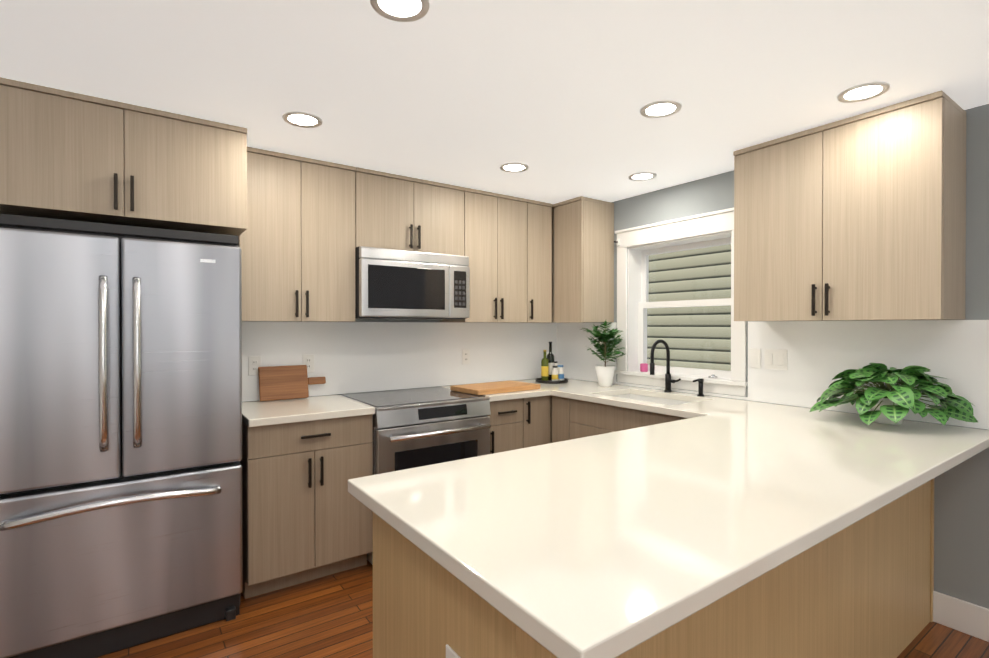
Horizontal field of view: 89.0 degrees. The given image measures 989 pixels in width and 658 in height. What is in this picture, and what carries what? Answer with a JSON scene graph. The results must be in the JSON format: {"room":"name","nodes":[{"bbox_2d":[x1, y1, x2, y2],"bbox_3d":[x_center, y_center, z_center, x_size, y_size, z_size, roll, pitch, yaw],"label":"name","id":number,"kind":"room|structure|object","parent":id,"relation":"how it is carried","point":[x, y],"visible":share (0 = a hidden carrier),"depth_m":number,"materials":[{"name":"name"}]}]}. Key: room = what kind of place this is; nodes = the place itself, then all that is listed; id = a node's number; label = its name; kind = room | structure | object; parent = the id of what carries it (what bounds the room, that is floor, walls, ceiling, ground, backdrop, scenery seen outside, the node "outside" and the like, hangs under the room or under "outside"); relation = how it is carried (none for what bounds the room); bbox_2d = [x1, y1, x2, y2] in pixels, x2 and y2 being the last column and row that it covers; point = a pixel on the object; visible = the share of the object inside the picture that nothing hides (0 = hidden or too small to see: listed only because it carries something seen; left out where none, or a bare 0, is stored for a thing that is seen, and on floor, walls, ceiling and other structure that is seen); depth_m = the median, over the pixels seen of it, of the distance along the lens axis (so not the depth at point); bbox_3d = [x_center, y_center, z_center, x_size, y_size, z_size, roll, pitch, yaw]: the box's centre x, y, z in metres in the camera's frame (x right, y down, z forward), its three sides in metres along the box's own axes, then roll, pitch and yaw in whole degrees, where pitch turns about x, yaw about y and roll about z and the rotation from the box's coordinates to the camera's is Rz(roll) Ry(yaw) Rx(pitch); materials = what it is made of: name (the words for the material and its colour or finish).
{"room":"kitchen","nodes":[
{"label":"kitchen","id":0,"kind":"room"},
{"bbox_2d":[246,319,527,401],"bbox_3d":[-1.266,0.182,3.251,4.700,2.320,0.200,0,0,-35],"label":"wall","id":1,"kind":"structure","parent":0,"point":[392,320],"depth_m":3.51,"materials":[{"name":"paint"}]},
{"bbox_2d":[0,77,246,236],"bbox_3d":[-1.747,-0.721,2.382,0.955,0.482,0.648,0,0,-35],"label":"upper cabinet","id":2,"kind":"object","parent":1,"relation":"attached to","point":[66,155],"visible":1,"depth_m":2.13,"materials":[{"name":"laminate"}]},
{"bbox_2d":[237,147,355,321],"bbox_3d":[-1.177,-0.505,2.953,0.628,0.922,0.378,0,0,-35],"label":"upper cabinet","id":3,"kind":"object","parent":1,"relation":"attached to","point":[296,241],"visible":0.85,"depth_m":2.81,"materials":[{"name":"laminate"}]},
{"bbox_2d":[242,321,556,401],"bbox_3d":[-0.502,0.188,3.660,2.549,0.472,0.012,0,0,-35],"label":"backsplash","id":4,"kind":"structure","parent":1,"relation":"attached to","point":[354,357],"depth_m":3.52,"materials":[{"name":"stone"}]},
{"bbox_2d":[248,356,260,375],"bbox_3d":[-1.426,0.218,2.993,0.070,0.115,0.008,0,0,-35],"label":"electrical outlet","id":5,"kind":"object","parent":4,"relation":"attached to","point":[254,363],"visible":0.92,"depth_m":2.99,"materials":[{"name":"white plastic"}]},
{"bbox_2d":[303,354,313,372],"bbox_3d":[-1.173,0.217,3.172,0.070,0.115,0.008,0,0,-35],"label":"electrical outlet","id":6,"kind":"object","parent":4,"relation":"attached to","point":[308,360],"visible":0.9,"depth_m":3.17,"materials":[{"name":"white plastic"}]},
{"bbox_2d":[462,349,469,364],"bbox_3d":[-0.218,0.213,3.848,0.070,0.115,0.008,0,0,-35],"label":"electrical outlet","id":7,"kind":"object","parent":4,"relation":"attached to","point":[465,356],"visible":1,"depth_m":3.85,"materials":[{"name":"white plastic"}]},
{"bbox_2d":[355,167,464,255],"bbox_3d":[-0.609,-0.730,3.354,0.760,0.476,0.378,0,0,-35],"label":"upper cabinet","id":8,"kind":"object","parent":1,"relation":"attached to","point":[396,212],"visible":0.67,"depth_m":3.19,"materials":[{"name":"laminate"}]},
{"bbox_2d":[355,246,469,319],"bbox_3d":[-0.594,-0.279,3.336,0.754,0.424,0.428,0,0,-35],"label":"microwave","id":9,"kind":"object","parent":8,"relation":"attached to","point":[396,284],"visible":0.98,"depth_m":3.13,"materials":[{"name":"grey metal"}]},
{"bbox_2d":[440,187,527,321],"bbox_3d":[-0.072,-0.509,3.736,0.550,0.922,0.378,0,0,-35],"label":"upper cabinet","id":10,"kind":"object","parent":1,"relation":"attached to","point":[495,238],"visible":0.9,"depth_m":3.60,"materials":[{"name":"laminate"}]},
{"bbox_2d":[518,199,551,322],"bbox_3d":[0.254,-0.511,3.967,0.244,0.922,0.378,0,0,-35],"label":"upper cabinet","id":11,"kind":"object","parent":1,"relation":"attached to","point":[539,261],"visible":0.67,"depth_m":3.83,"materials":[{"name":"laminate"}]},
{"bbox_2d":[0,0,988,203],"bbox_3d":[0.643,-1.022,0.551,4.700,0.120,6.800,0,0,-35],"label":"ceiling","id":12,"kind":"structure","parent":0,"point":[555,96],"depth_m":1.90,"materials":[{"name":"paint"}]},
{"bbox_2d":[282,111,322,127],"bbox_3d":[-0.890,-0.969,2.333,0.176,0.006,0.176,0,0,-35],"label":"recessed light","id":13,"kind":"object","parent":12,"relation":"in","point":[301,119],"visible":1,"depth_m":2.33,"materials":[{"name":"white"}]},
{"bbox_2d":[370,0,429,21],"bbox_3d":[-0.280,-0.964,1.491,0.176,0.006,0.176,0,0,-35],"label":"recessed light","id":14,"kind":"object","parent":12,"relation":"in","point":[404,10],"visible":1,"depth_m":1.51,"materials":[{"name":"white"}]},
{"bbox_2d":[500,163,528,172],"bbox_3d":[0.119,-0.974,3.037,0.176,0.006,0.176,0,0,-35],"label":"recessed light","id":15,"kind":"object","parent":12,"relation":"in","point":[514,167],"visible":0.96,"depth_m":3.03,"materials":[{"name":"white plastic"}]},
{"bbox_2d":[628,172,656,180],"bbox_3d":[0.947,-0.975,3.218,0.176,0.006,0.176,0,0,-35],"label":"recessed light","id":16,"kind":"object","parent":12,"relation":"in","point":[642,176],"visible":1,"depth_m":3.21,"materials":[{"name":"white"}]},
{"bbox_2d":[640,100,681,117],"bbox_3d":[0.734,-0.969,2.222,0.176,0.006,0.176,0,0,-35],"label":"recessed light","id":17,"kind":"object","parent":12,"relation":"in","point":[661,109],"visible":1,"depth_m":2.22,"materials":[{"name":"white plastic"}]},
{"bbox_2d":[837,82,889,102],"bbox_3d":[1.510,-0.968,2.061,0.176,0.006,0.176,0,0,-35],"label":"recessed light","id":18,"kind":"object","parent":12,"relation":"in","point":[863,92],"visible":1,"depth_m":2.06,"materials":[{"name":"white plastic"}]},
{"bbox_2d":[95,560,988,657],"bbox_3d":[0.643,1.418,0.566,4.700,0.120,6.800,0,0,-35],"label":"floor","id":19,"kind":"structure","parent":0,"point":[330,616],"depth_m":2.23,"materials":[{"name":"brown wood"}]},
{"bbox_2d":[0,214,241,657],"bbox_3d":[-1.711,0.455,2.316,0.910,1.785,0.752,0,0,-35],"label":"refrigerator","id":20,"kind":"object","parent":19,"relation":"on","point":[120,436],"visible":1,"depth_m":2.06,"materials":[{"name":"grey metal"}]},
{"bbox_2d":[240,414,372,598],"bbox_3d":[-1.101,0.907,2.848,0.632,0.874,0.646,0,0,-35],"label":"base cabinet","id":21,"kind":"object","parent":19,"relation":"on","point":[307,516],"visible":0.92,"depth_m":2.58,"materials":[{"name":"laminate"}]},
{"bbox_2d":[242,395,374,426],"bbox_3d":[-1.097,0.449,2.842,0.635,0.038,0.632,0,0,-35],"label":"countertop","id":22,"kind":"structure","parent":21,"relation":"on","point":[254,413],"depth_m":2.69,"materials":[{"name":"stone"}]},
{"bbox_2d":[258,365,325,400],"bbox_3d":[-1.232,0.325,3.083,0.390,0.201,0.062,0,0,-35],"label":"cutting board","id":23,"kind":"object","parent":22,"relation":"on","point":[284,382],"visible":0.98,"depth_m":3.04,"materials":[{"name":"brown wood"}]},
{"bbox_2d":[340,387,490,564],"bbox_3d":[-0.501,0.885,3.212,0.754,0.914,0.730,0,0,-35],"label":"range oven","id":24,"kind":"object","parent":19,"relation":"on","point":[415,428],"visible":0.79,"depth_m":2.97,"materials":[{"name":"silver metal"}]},
{"bbox_2d":[487,398,522,453],"bbox_3d":[-0.096,0.903,3.561,0.295,0.874,0.646,0,0,-35],"label":"base cabinet","id":25,"kind":"object","parent":19,"relation":"on","point":[506,424],"visible":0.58,"depth_m":3.32,"materials":[{"name":"laminate"}]},
{"bbox_2d":[441,386,549,401],"bbox_3d":[-0.014,0.445,3.608,0.493,0.038,0.636,0,0,-35],"label":"countertop","id":26,"kind":"structure","parent":25,"relation":"on","point":[544,390],"depth_m":3.38,"materials":[{"name":"stone"}]},
{"bbox_2d":[450,380,539,394],"bbox_3d":[0.010,0.408,3.519,0.550,0.034,0.330,0,0,-38],"label":"cutting board","id":27,"kind":"object","parent":26,"relation":"on","point":[486,388],"visible":1,"depth_m":3.42,"materials":[{"name":"orange wood"}]},
{"bbox_2d":[522,396,549,447],"bbox_3d":[0.126,0.902,3.718,0.244,0.874,0.646,0,0,-35],"label":"base cabinet","id":28,"kind":"object","parent":19,"relation":"on","point":[536,421],"visible":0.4,"depth_m":3.47,"materials":[{"name":"laminate"}]},
{"bbox_2d":[550,395,551,442],"bbox_3d":[0.466,0.900,3.989,0.618,0.874,0.596,0,0,-35],"label":"base cabinet","id":29,"kind":"object","parent":19,"relation":"on","point":[550,419],"depth_m":3.58,"materials":[{"name":"laminate"}]},
{"bbox_2d":[552,396,569,442],"bbox_3d":[0.704,0.902,3.655,0.616,0.874,0.175,0,0,-35],"label":"cabinet filler","id":30,"kind":"object","parent":19,"relation":"on","point":[560,419],"depth_m":3.47,"materials":[{"name":"laminate"}]},
{"bbox_2d":[569,399,681,439],"bbox_3d":[0.993,0.905,3.221,0.646,0.874,0.862,0,0,-35],"label":"base cabinet","id":31,"kind":"object","parent":19,"relation":"on","point":[586,419],"visible":0.08,"depth_m":3.15,"materials":[{"name":"laminate"}]},
{"bbox_2d":[373,479,933,657],"bbox_3d":[0.823,0.913,1.911,2.439,0.874,0.728,0,0,-35],"label":"base cabinet","id":32,"kind":"object","parent":19,"relation":"on","point":[863,587],"visible":0.21,"depth_m":1.48,"materials":[{"name":"laminate"}]},
{"bbox_2d":[348,410,965,657],"bbox_3d":[0.588,0.457,1.608,1.823,0.038,0.954,0,0,-35],"label":"countertop","id":33,"kind":"structure","parent":32,"relation":"on","point":[613,544],"depth_m":1.22,"materials":[{"name":"stone"}]},
{"bbox_2d":[516,378,988,459],"bbox_3d":[1.085,0.448,3.076,0.636,0.038,2.774,0,0,-35],"label":"countertop","id":34,"kind":"structure","parent":32,"relation":"on","point":[965,438],"depth_m":2.63,"materials":[{"name":"stone"}]},
{"bbox_2d":[535,342,567,383],"bbox_3d":[0.458,0.263,4.019,0.260,0.318,0.260,0,0,-35],"label":"tray","id":35,"kind":"object","parent":34,"relation":"on","point":[552,371],"visible":1,"depth_m":3.99,"materials":[{"name":"grey"}]},
{"bbox_2d":[580,320,624,386],"bbox_3d":[0.816,0.175,3.687,0.309,0.497,0.324,0,0,-35],"label":"plant","id":36,"kind":"object","parent":34,"relation":"on","point":[605,373],"visible":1,"depth_m":3.69,"materials":[{"name":"green plant"}]},
{"bbox_2d":[613,394,691,404],"bbox_3d":[0.988,0.565,3.220,0.438,0.197,0.668,0,0,-35],"label":"sink basin","id":37,"kind":"object","parent":34,"relation":"in","point":[653,399],"visible":0.02,"depth_m":3.45,"materials":[{"name":"white"}]},
{"bbox_2d":[650,339,680,391],"bbox_3d":[1.133,0.248,3.329,0.211,0.356,0.129,0,0,-35],"label":"faucet","id":38,"kind":"object","parent":34,"relation":"on","point":[668,380],"visible":1,"depth_m":3.38,"materials":[{"name":"black metal"}]},
{"bbox_2d":[693,378,703,395],"bbox_3d":[1.290,0.372,3.188,0.102,0.110,0.042,0,0,-35],"label":"soap dispenser","id":39,"kind":"object","parent":34,"relation":"on","point":[700,386],"visible":0.94,"depth_m":3.19,"materials":[{"name":"black metal"}]},
{"bbox_2d":[810,363,977,424],"bbox_3d":[1.753,0.295,2.287,0.417,0.275,0.609,0,0,-35],"label":"plant","id":40,"kind":"object","parent":34,"relation":"on","point":[890,402],"visible":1,"depth_m":2.21,"materials":[{"name":"green plant"}]},
{"bbox_2d":[567,104,988,608],"bbox_3d":[2.478,0.190,1.860,0.200,2.320,6.400,0,0,-35],"label":"wall","id":41,"kind":"structure","parent":0,"point":[961,531],"depth_m":2.24,"materials":[{"name":"paint"}]},
{"bbox_2d":[552,196,613,322],"bbox_3d":[0.589,-0.511,4.037,0.356,0.922,0.646,0,0,-35],"label":"upper cabinet","id":42,"kind":"object","parent":41,"relation":"attached to","point":[582,259],"visible":0.85,"depth_m":3.79,"materials":[{"name":"laminate"}]},
{"bbox_2d":[614,207,747,396],"bbox_3d":[1.292,-0.170,3.480,0.290,1.150,1.020,0,0,-35],"label":"window unit","id":43,"kind":"structure","parent":41,"relation":"in","point":[634,305],"depth_m":3.54,"materials":[{"name":"white wood"}]},
{"bbox_2d":[640,363,647,371],"bbox_3d":[1.103,0.285,3.711,0.056,0.058,0.056,0,0,-35],"label":"candle jar","id":44,"kind":"object","parent":43,"relation":"on","point":[643,367],"visible":1,"depth_m":3.69,"materials":[{"name":"pink glass"}]},
{"bbox_2d":[556,320,988,429],"bbox_3d":[1.346,0.190,3.271,0.012,0.472,2.784,0,0,-35],"label":"backsplash","id":45,"kind":"structure","parent":41,"relation":"attached to","point":[821,355],"depth_m":2.61,"materials":[{"name":"stone"}]},
{"bbox_2d":[749,348,760,367],"bbox_3d":[1.540,0.173,2.978,0.008,0.115,0.070,0,0,-35],"label":"switch plate","id":46,"kind":"object","parent":45,"relation":"attached to","point":[754,358],"visible":1,"depth_m":2.98,"materials":[{"name":"white plastic"}]},
{"bbox_2d":[765,349,786,369],"bbox_3d":[1.610,0.174,2.880,0.008,0.115,0.125,0,0,-35],"label":"switch plate","id":47,"kind":"object","parent":45,"relation":"attached to","point":[776,359],"visible":1,"depth_m":2.88,"materials":[{"name":"white plastic"}]},
{"bbox_2d":[733,90,965,320],"bbox_3d":[1.683,-0.502,2.474,0.378,0.922,0.870,0,0,-35],"label":"upper cabinet","id":48,"kind":"object","parent":41,"relation":"attached to","point":[860,216],"visible":1,"depth_m":2.26,"materials":[{"name":"laminate"}]},
{"bbox_2d":[933,591,988,641],"bbox_3d":[3.131,1.287,0.758,0.015,0.140,3.834,0,0,-35],"label":"baseboard","id":49,"kind":"structure","parent":41,"relation":"attached to","point":[968,618],"depth_m":2.23,"materials":[{"name":"white"}]},
{"label":"outside","id":50,"kind":"structure","parent":0,"visible":0},
{"bbox_2d":[647,244,730,370],"bbox_3d":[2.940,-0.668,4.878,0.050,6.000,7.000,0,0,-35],"label":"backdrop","id":51,"kind":"structure","parent":50,"point":[668,318],"depth_m":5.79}
]}

